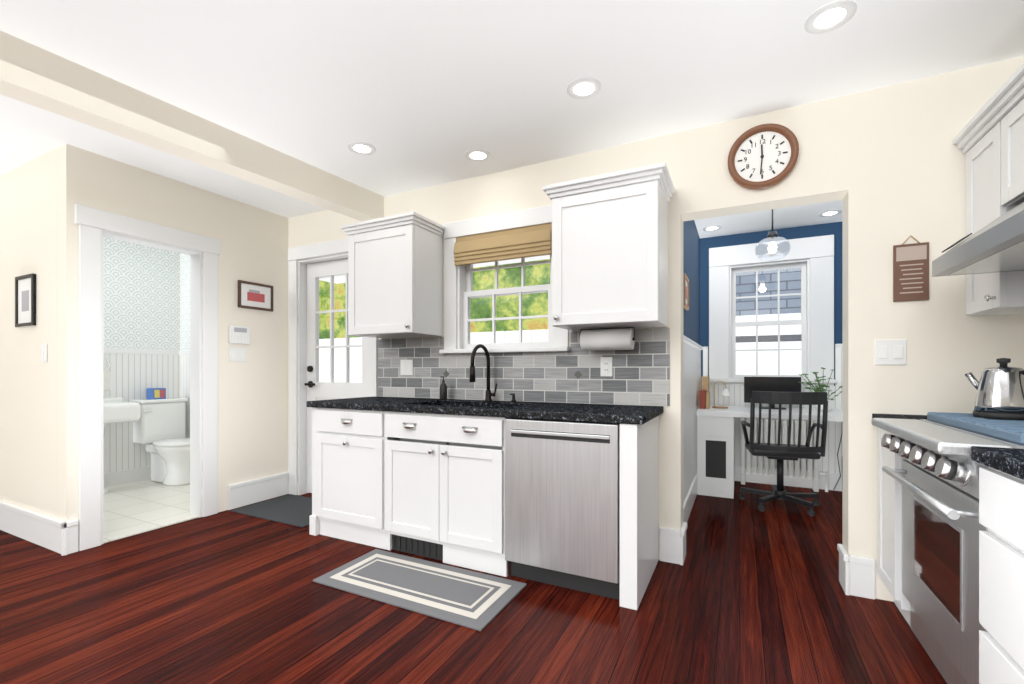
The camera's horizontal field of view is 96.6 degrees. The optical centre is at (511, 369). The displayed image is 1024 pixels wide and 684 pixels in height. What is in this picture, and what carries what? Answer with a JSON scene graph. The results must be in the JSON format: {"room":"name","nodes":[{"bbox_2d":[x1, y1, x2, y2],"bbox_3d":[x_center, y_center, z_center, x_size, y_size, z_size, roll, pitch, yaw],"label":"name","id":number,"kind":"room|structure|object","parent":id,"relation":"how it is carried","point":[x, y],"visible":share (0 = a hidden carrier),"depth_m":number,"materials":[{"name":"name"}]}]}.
{"room":"kitchen","nodes":[
{"label":"kitchen","id":0,"kind":"room"},
{"bbox_2d":[0,148,56,518],"bbox_3d":[-3.659,-0.130,3.328,1.879,2.520,0.120,0,0,27],"label":"wall","id":1,"kind":"structure","parent":0,"point":[28,377],"depth_m":3.04,"materials":[{"name":"white paint"}]},
{"bbox_2d":[15,273,36,326],"bbox_3d":[-3.243,-0.460,3.039,0.280,0.340,0.020,0,0,27],"label":"framed picture","id":2,"kind":"object","parent":1,"relation":"attached to","point":[25,300],"visible":1,"depth_m":3.03,"materials":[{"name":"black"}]},
{"bbox_2d":[0,500,78,555],"bbox_3d":[-3.617,1.030,3.237,2.014,0.200,0.044,0,0,27],"label":"baseboard","id":3,"kind":"structure","parent":1,"relation":"attached to","point":[59,536],"depth_m":2.93,"materials":[{"name":"white wood"}]},
{"bbox_2d":[41,343,46,361],"bbox_3d":[-3.006,-0.110,2.926,0.075,0.120,0.012,0,0,27],"label":"light switch","id":4,"kind":"object","parent":1,"relation":"attached to","point":[43,352],"visible":0.96,"depth_m":2.92,"materials":[{"name":"white plastic"}]},
{"bbox_2d":[104,237,179,486],"bbox_3d":[-3.971,-0.130,4.345,0.150,2.520,1.418,0,0,27],"label":"wall","id":5,"kind":"structure","parent":0,"point":[141,317],"depth_m":4.59,"materials":[{"name":"white paint"}]},
{"bbox_2d":[104,357,109,390],"bbox_3d":[-3.879,0.028,4.287,0.064,0.345,0.162,0,0,27],"label":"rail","id":6,"kind":"object","parent":5,"relation":"attached to","point":[106,379],"visible":0.33,"depth_m":4.32,"materials":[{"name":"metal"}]},
{"bbox_2d":[104,479,198,542],"bbox_3d":[-3.153,1.125,3.935,1.740,0.010,1.419,0,0,27],"label":"floor","id":7,"kind":"structure","parent":0,"point":[135,508],"depth_m":3.71,"materials":[{"name":"white tile"}]},
{"bbox_2d":[104,397,140,493],"bbox_3d":[-3.763,0.648,4.095,0.435,0.964,0.560,0,0,27],"label":"pedestal sink","id":8,"kind":"object","parent":7,"relation":"on","point":[117,410],"visible":0.17,"depth_m":4.13,"materials":[{"name":"white ceramic"}]},
{"bbox_2d":[131,397,189,485],"bbox_3d":[-3.390,0.707,4.563,0.695,0.824,0.416,0,0,27],"label":"toilet","id":9,"kind":"object","parent":7,"relation":"on","point":[159,428],"visible":0.9,"depth_m":4.50,"materials":[{"name":"white ceramic"}]},
{"bbox_2d":[146,388,165,398],"bbox_3d":[-3.624,0.240,4.646,0.122,0.110,0.120,0,0,27],"label":"tissue box","id":10,"kind":"object","parent":9,"relation":"on","point":[155,393],"visible":1,"depth_m":4.60,"materials":[{"name":"blue"}]},
{"bbox_2d":[57,144,287,550],"bbox_3d":[-2.446,-0.130,3.515,0.120,2.520,1.539,0,0,27],"label":"wall","id":11,"kind":"structure","parent":0,"point":[253,417],"depth_m":3.65,"materials":[{"name":"white paint"}]},
{"bbox_2d":[74,204,220,550],"bbox_3d":[-2.568,0.051,3.249,0.151,2.158,0.881,0,0,27],"label":"door frame","id":12,"kind":"structure","parent":11,"relation":"attached to","point":[96,226],"depth_m":3.09,"materials":[{"name":"white wood"}]},
{"bbox_2d":[229,347,246,361],"bbox_3d":[-2.254,-0.127,3.752,0.010,0.115,0.145,0,0,27],"label":"switch","id":13,"kind":"object","parent":11,"relation":"attached to","point":[235,353],"depth_m":3.75,"materials":[{"name":"white plastic"}]},
{"bbox_2d":[228,325,249,343],"bbox_3d":[-2.242,-0.288,3.751,0.031,0.145,0.165,0,0,27],"label":"thermostat","id":14,"kind":"object","parent":11,"relation":"attached to","point":[238,334],"depth_m":3.73,"materials":[{"name":"white plastic"}]},
{"bbox_2d":[237,280,272,311],"bbox_3d":[-2.181,-0.627,3.885,0.020,0.225,0.310,0,0,27],"label":"framed picture","id":15,"kind":"object","parent":11,"relation":"attached to","point":[253,295],"visible":1,"depth_m":3.87,"materials":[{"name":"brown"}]},
{"bbox_2d":[228,472,288,509],"bbox_3d":[-2.162,1.030,3.923,0.024,0.200,0.553,0,0,27],"label":"baseboard","id":16,"kind":"structure","parent":11,"relation":"attached to","point":[245,493],"depth_m":3.89,"materials":[{"name":"white wood"}]},
{"bbox_2d":[0,481,946,683],"bbox_3d":[-1.373,1.180,2.140,7.270,0.100,8.040,0,0,27],"label":"floor","id":17,"kind":"structure","parent":0,"point":[747,592],"depth_m":2.06,"materials":[{"name":"brown wood"}]},
{"bbox_2d":[231,494,311,527],"bbox_3d":[-1.753,1.125,3.694,0.840,0.009,0.540,0,0,27],"label":"door mat","id":18,"kind":"object","parent":17,"relation":"on","point":[293,510],"visible":0.71,"depth_m":3.64,"materials":[{"name":"grey fabric"}]},
{"bbox_2d":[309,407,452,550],"bbox_3d":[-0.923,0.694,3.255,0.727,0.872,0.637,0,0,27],"label":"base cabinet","id":19,"kind":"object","parent":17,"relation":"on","point":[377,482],"depth_m":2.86,"materials":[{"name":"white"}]},
{"bbox_2d":[307,397,662,449],"bbox_3d":[-0.258,0.342,2.917,2.260,0.253,0.648,0,0,27],"label":"countertop","id":20,"kind":"structure","parent":19,"relation":"on","point":[624,414],"depth_m":2.65,"materials":[{"name":"black stone"}]},
{"bbox_2d":[440,376,446,399],"bbox_3d":[-0.498,0.131,3.297,0.056,0.167,0.063,0,0,27],"label":"soap bottle","id":21,"kind":"object","parent":20,"relation":"on","point":[443,390],"visible":1,"depth_m":3.28,"materials":[{"name":"black"}]},
{"bbox_2d":[469,344,496,400],"bbox_3d":[-0.185,0.020,3.049,0.109,0.388,0.258,0,0,27],"label":"faucet","id":22,"kind":"object","parent":20,"relation":"on","point":[489,394],"visible":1,"depth_m":3.11,"materials":[{"name":"black metal"}]},
{"bbox_2d":[510,393,515,401],"bbox_3d":[0.005,0.186,3.051,0.036,0.057,0.062,0,0,27],"label":"soap pump","id":23,"kind":"object","parent":20,"relation":"on","point":[513,397],"visible":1,"depth_m":3.05,"materials":[{"name":"black metal"}]},
{"bbox_2d":[313,549,526,630],"bbox_3d":[-0.493,1.123,2.413,1.040,0.014,0.475,0,0,27],"label":"area rug","id":24,"kind":"object","parent":17,"relation":"on","point":[478,601],"visible":1,"depth_m":2.35,"materials":[{"name":"grey fabric"}]},
{"bbox_2d":[505,418,619,599],"bbox_3d":[0.372,0.696,2.595,0.613,0.868,0.644,0,0,27],"label":"dishwasher","id":25,"kind":"object","parent":17,"relation":"on","point":[562,503],"visible":0.92,"depth_m":2.31,"materials":[{"name":"silver metal"}]},
{"bbox_2d":[697,405,841,498],"bbox_3d":[2.394,0.748,4.152,1.266,0.765,0.768,0,0,27],"label":"built-in desk","id":26,"kind":"object","parent":17,"relation":"on","point":[715,452],"visible":0.54,"depth_m":4.06,"materials":[{"name":"white wood"}]},
{"bbox_2d":[700,376,709,408],"bbox_3d":[1.905,0.214,4.481,0.080,0.300,0.480,0,0,27],"label":"books","id":27,"kind":"object","parent":26,"relation":"on","point":[705,394],"visible":0.98,"depth_m":4.32,"materials":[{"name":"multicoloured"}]},
{"bbox_2d":[712,381,730,408],"bbox_3d":[2.006,0.233,4.364,0.166,0.264,0.140,0,0,27],"label":"desk lamp","id":28,"kind":"object","parent":26,"relation":"on","point":[725,392],"visible":1,"depth_m":4.33,"materials":[{"name":"brown metal"}]},
{"bbox_2d":[744,377,800,409],"bbox_3d":[2.455,0.214,4.307,0.470,0.300,0.160,0,0,27],"label":"monitor","id":29,"kind":"object","parent":26,"relation":"on","point":[781,384],"visible":0.65,"depth_m":4.30,"materials":[{"name":"black plastic"}]},
{"bbox_2d":[798,367,841,410],"bbox_3d":[2.783,0.171,4.059,0.396,0.387,0.250,0,0,27],"label":"potted plant","id":30,"kind":"object","parent":26,"relation":"on","point":[818,389],"visible":0.73,"depth_m":4.05,"materials":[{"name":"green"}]},
{"bbox_2d":[833,434,841,489],"bbox_3d":[3.014,0.768,4.195,0.087,0.703,0.108,0,0,27],"label":"cord","id":31,"kind":"object","parent":26,"relation":"hanging from","point":[838,461],"visible":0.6,"depth_m":4.19,"materials":[{"name":"black rubber"}]},
{"bbox_2d":[739,391,827,515],"bbox_3d":[2.220,0.647,3.759,0.603,0.965,0.724,0,0,21],"label":"desk chair","id":32,"kind":"object","parent":17,"relation":"on","point":[779,452],"visible":1,"depth_m":3.54,"materials":[{"name":"black paint"}]},
{"bbox_2d":[740,417,827,491],"bbox_3d":[2.606,0.802,4.393,0.732,0.655,0.130,0,0,27],"label":"radiator","id":33,"kind":"object","parent":17,"relation":"on","point":[804,468],"visible":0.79,"depth_m":4.36,"materials":[{"name":"white metal"}]},
{"bbox_2d":[872,413,926,625],"bbox_3d":[2.031,0.672,1.958,0.713,0.915,0.315,0,0,27],"label":"base cabinet","id":34,"kind":"object","parent":17,"relation":"on","point":[889,530],"visible":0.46,"depth_m":2.07,"materials":[{"name":"white wood"}]},
{"bbox_2d":[872,412,1023,683],"bbox_3d":[1.758,0.642,1.491,0.781,0.975,0.762,0,0,27],"label":"range","id":35,"kind":"object","parent":17,"relation":"on","point":[938,480],"visible":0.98,"depth_m":1.53,"materials":[{"name":"silver metal"}]},
{"bbox_2d":[965,358,1023,419],"bbox_3d":[1.800,0.065,1.650,0.195,0.218,0.178,0,0,27],"label":"kettle","id":36,"kind":"object","parent":35,"relation":"on","point":[1000,392],"visible":1,"depth_m":1.63,"materials":[{"name":"silver metal"}]},
{"bbox_2d":[979,467,1023,683],"bbox_3d":[1.476,0.694,0.830,0.699,0.874,0.668,0,0,27],"label":"base cabinet","id":37,"kind":"object","parent":17,"relation":"on","point":[1001,566],"depth_m":1.17,"materials":[{"name":"painted wood"},{"name":"granite"}]},
{"bbox_2d":[971,446,1023,481],"bbox_3d":[1.316,0.234,0.526,0.714,0.040,1.358,0,0,27],"label":"countertop","id":38,"kind":"structure","parent":37,"relation":"on","point":[1009,461],"depth_m":1.17,"materials":[{"name":"black stone"}]},
{"bbox_2d":[0,0,1023,283],"bbox_3d":[-1.373,-1.440,2.140,7.270,0.100,8.040,0,0,27],"label":"ceiling","id":39,"kind":"structure","parent":0,"point":[418,94],"depth_m":2.11,"materials":[{"name":"white paint"}]},
{"bbox_2d":[0,30,383,220],"bbox_3d":[-2.431,-1.290,1.447,0.150,0.200,5.228,0,0,31],"label":"ceiling beam","id":40,"kind":"structure","parent":39,"relation":"attached to","point":[35,76],"depth_m":2.36,"materials":[{"name":"white paint"}]},
{"bbox_2d":[348,141,375,154],"bbox_3d":[-0.939,-1.386,2.856,0.170,0.006,0.170,0,0,27],"label":"recessed light","id":41,"kind":"object","parent":39,"relation":"in","point":[360,148],"visible":1,"depth_m":2.85,"materials":[{"name":"white"}]},
{"bbox_2d":[465,149,490,161],"bbox_3d":[-0.220,-1.386,2.949,0.170,0.006,0.170,0,0,27],"label":"recessed light","id":42,"kind":"object","parent":39,"relation":"in","point":[478,155],"visible":1,"depth_m":2.94,"materials":[{"name":"white"}]},
{"bbox_2d":[567,77,601,98],"bbox_3d":[0.355,-1.386,2.248,0.170,0.006,0.170,0,0,27],"label":"recessed light","id":43,"kind":"object","parent":39,"relation":"in","point":[584,87],"visible":1,"depth_m":2.24,"materials":[{"name":"white"}]},
{"bbox_2d":[703,225,720,230],"bbox_3d":[1.959,-1.386,4.465,0.170,0.006,0.170,0,0,27],"label":"recessed light","id":44,"kind":"object","parent":39,"relation":"in","point":[713,228],"visible":1,"depth_m":4.46,"materials":[{"name":"white"}]},
{"bbox_2d":[755,209,790,260],"bbox_3d":[2.151,-1.152,3.765,0.256,0.474,0.256,0,0,27],"label":"pendant light","id":45,"kind":"object","parent":39,"relation":"hanging from","point":[771,236],"visible":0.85,"depth_m":3.75,"materials":[{"name":"clear glass"}]},
{"bbox_2d":[804,0,856,33],"bbox_3d":[1.252,-1.386,1.796,0.170,0.006,0.170,0,0,27],"label":"recessed light","id":46,"kind":"object","parent":39,"relation":"in","point":[831,16],"visible":1,"depth_m":1.79,"materials":[{"name":"white"}]},
{"bbox_2d":[819,210,841,216],"bbox_3d":[2.816,-1.386,4.037,0.170,0.006,0.170,0,0,27],"label":"recessed light","id":47,"kind":"object","parent":39,"relation":"in","point":[829,213],"visible":1,"depth_m":4.04,"materials":[{"name":"white"}]},
{"bbox_2d":[179,56,1023,601],"bbox_3d":[-0.666,-0.130,3.553,7.270,2.520,0.180,0,0,27],"label":"wall","id":48,"kind":"structure","parent":0,"point":[886,164],"depth_m":2.28,"materials":[{"name":"white paint"}]},
{"bbox_2d":[288,238,377,494],"bbox_3d":[-1.528,0.013,3.987,1.050,2.235,0.177,0,0,27],"label":"door frame","id":49,"kind":"structure","parent":48,"relation":"attached to","point":[300,258],"depth_m":4.11,"materials":[{"name":"white wood"}]},
{"bbox_2d":[305,258,365,492],"bbox_3d":[-1.520,0.076,3.980,0.814,2.084,0.104,0,0,27],"label":"back door","id":50,"kind":"structure","parent":48,"relation":"in","point":[316,389],"depth_m":4.08,"materials":[{"name":"white wood"}]},
{"bbox_2d":[340,211,444,337],"bbox_3d":[-0.875,-0.658,3.371,0.680,0.806,0.388,0,0,27],"label":"upper cabinet","id":51,"kind":"object","parent":48,"relation":"attached to","point":[395,276],"visible":0.88,"depth_m":3.24,"materials":[{"name":"white wood"}]},
{"bbox_2d":[439,205,569,353],"bbox_3d":[-0.043,-0.603,3.223,0.996,0.965,0.216,0,0,27],"label":"kitchen window","id":52,"kind":"structure","parent":48,"relation":"in","point":[469,293],"depth_m":3.27,"materials":[{"name":"white wood"}]},
{"bbox_2d":[453,223,551,265],"bbox_3d":[-0.077,-0.862,3.155,0.752,0.214,0.057,0,0,27],"label":"roman shade","id":53,"kind":"object","parent":52,"relation":"attached to","point":[525,242],"visible":0.92,"depth_m":3.13,"materials":[{"name":"beige fabric"}]},
{"bbox_2d":[378,328,669,405],"bbox_3d":[-0.076,-0.018,3.184,2.245,0.463,0.011,0,0,27],"label":"tile backsplash","id":54,"kind":"structure","parent":48,"relation":"attached to","point":[640,373],"depth_m":3.05,"materials":[{"name":"tile"}]},
{"bbox_2d":[400,360,412,374],"bbox_3d":[-0.821,-0.020,3.547,0.120,0.120,0.008,0,0,27],"label":"outlet","id":55,"kind":"object","parent":54,"relation":"attached to","point":[406,367],"visible":1,"depth_m":3.54,"materials":[{"name":"white plastic"}]},
{"bbox_2d":[600,357,611,375],"bbox_3d":[0.588,-0.020,2.842,0.075,0.120,0.009,0,0,27],"label":"outlet","id":56,"kind":"object","parent":54,"relation":"attached to","point":[605,366],"visible":1,"depth_m":2.84,"materials":[{"name":"white plastic"}]},
{"bbox_2d":[542,162,674,330],"bbox_3d":[0.565,-0.658,2.651,0.680,0.806,0.388,0,0,27],"label":"upper cabinet","id":57,"kind":"object","parent":48,"relation":"attached to","point":[609,250],"visible":1,"depth_m":2.51,"materials":[{"name":"white wood"}]},
{"bbox_2d":[580,327,634,350],"bbox_3d":[0.568,-0.183,2.724,0.324,0.130,0.124,0,0,27],"label":"paper towel holder","id":58,"kind":"object","parent":57,"relation":"attached to","point":[610,339],"visible":1,"depth_m":2.68,"materials":[{"name":"white paper"}]},
{"bbox_2d":[728,123,798,188],"bbox_3d":[1.347,-1.150,2.456,0.336,0.336,0.038,0,0,27],"label":"wall clock","id":59,"kind":"object","parent":48,"relation":"attached to","point":[764,156],"visible":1,"depth_m":2.45,"materials":[{"name":"brown wood"}]},
{"bbox_2d":[875,339,905,364],"bbox_3d":[1.846,-0.086,2.223,0.120,0.123,0.010,0,0,27],"label":"switch plate","id":60,"kind":"object","parent":48,"relation":"attached to","point":[890,352],"visible":1,"depth_m":2.22,"materials":[{"name":"white plastic"}]},
{"bbox_2d":[893,235,928,301],"bbox_3d":[1.914,-0.490,2.188,0.133,0.315,0.012,0,0,27],"label":"sign","id":61,"kind":"object","parent":48,"relation":"attached to","point":[910,272],"visible":1,"depth_m":2.18,"materials":[{"name":"brown wood"}]},
{"bbox_2d":[683,220,702,522],"bbox_3d":[1.474,-0.130,3.898,0.150,2.520,2.349,0,0,27],"label":"wall","id":62,"kind":"structure","parent":0,"point":[692,347],"depth_m":3.87,"materials":[{"name":"blue"}]},
{"bbox_2d":[683,273,688,309],"bbox_3d":[1.321,-0.590,3.465,0.020,0.240,0.280,0,0,27],"label":"framed picture","id":63,"kind":"object","parent":62,"relation":"attached to","point":[685,292],"visible":0.77,"depth_m":3.41,"materials":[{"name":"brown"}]},
{"bbox_2d":[700,222,841,490],"bbox_3d":[2.600,-0.130,4.564,1.329,2.520,0.150,0,0,27],"label":"wall","id":64,"kind":"structure","parent":0,"point":[828,462],"depth_m":4.43,"materials":[{"name":"blue"}]},
{"bbox_2d":[709,235,837,385],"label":"nook window","id":65,"kind":"structure","parent":64,"relation":"in","point":[802,321],"depth_m":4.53,"materials":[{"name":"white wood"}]},
{"bbox_3d":[1.279,-0.130,-0.517,0.150,2.520,5.418,0,0,27],"label":"wall","id":66,"kind":"structure","parent":0,"visible":0},
{"bbox_2d":[961,110,1023,315],"bbox_3d":[2.187,-0.637,1.881,0.368,0.775,0.313,0,0,27],"label":"upper cabinet","id":67,"kind":"object","parent":66,"relation":"attached to","point":[988,138],"depth_m":1.95,"materials":[{"name":"white wood"}]},
{"bbox_2d":[997,82,1023,209],"bbox_3d":[1.945,-0.837,1.398,0.368,0.374,0.760,0,0,27],"label":"upper cabinet","id":68,"kind":"object","parent":66,"relation":"attached to","point":[1010,115],"depth_m":1.76,"materials":[{"name":"white wood"}]},
{"bbox_2d":[932,201,1023,276],"bbox_3d":[1.850,-0.515,1.445,0.577,0.259,0.756,0,0,27],"label":"range hood","id":69,"kind":"object","parent":68,"relation":"attached to","point":[996,245],"visible":1,"depth_m":1.59,"materials":[{"name":"silver metal"}]},
{"label":"outside","id":70,"kind":"structure","parent":0,"visible":0},
{"bbox_2d":[319,259,549,382],"bbox_3d":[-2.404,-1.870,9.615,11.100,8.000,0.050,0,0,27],"label":"window panes","id":71,"kind":"object","parent":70,"point":[478,324],"depth_m":8.64,"materials":[{"name":"clear glass"}]}
]}

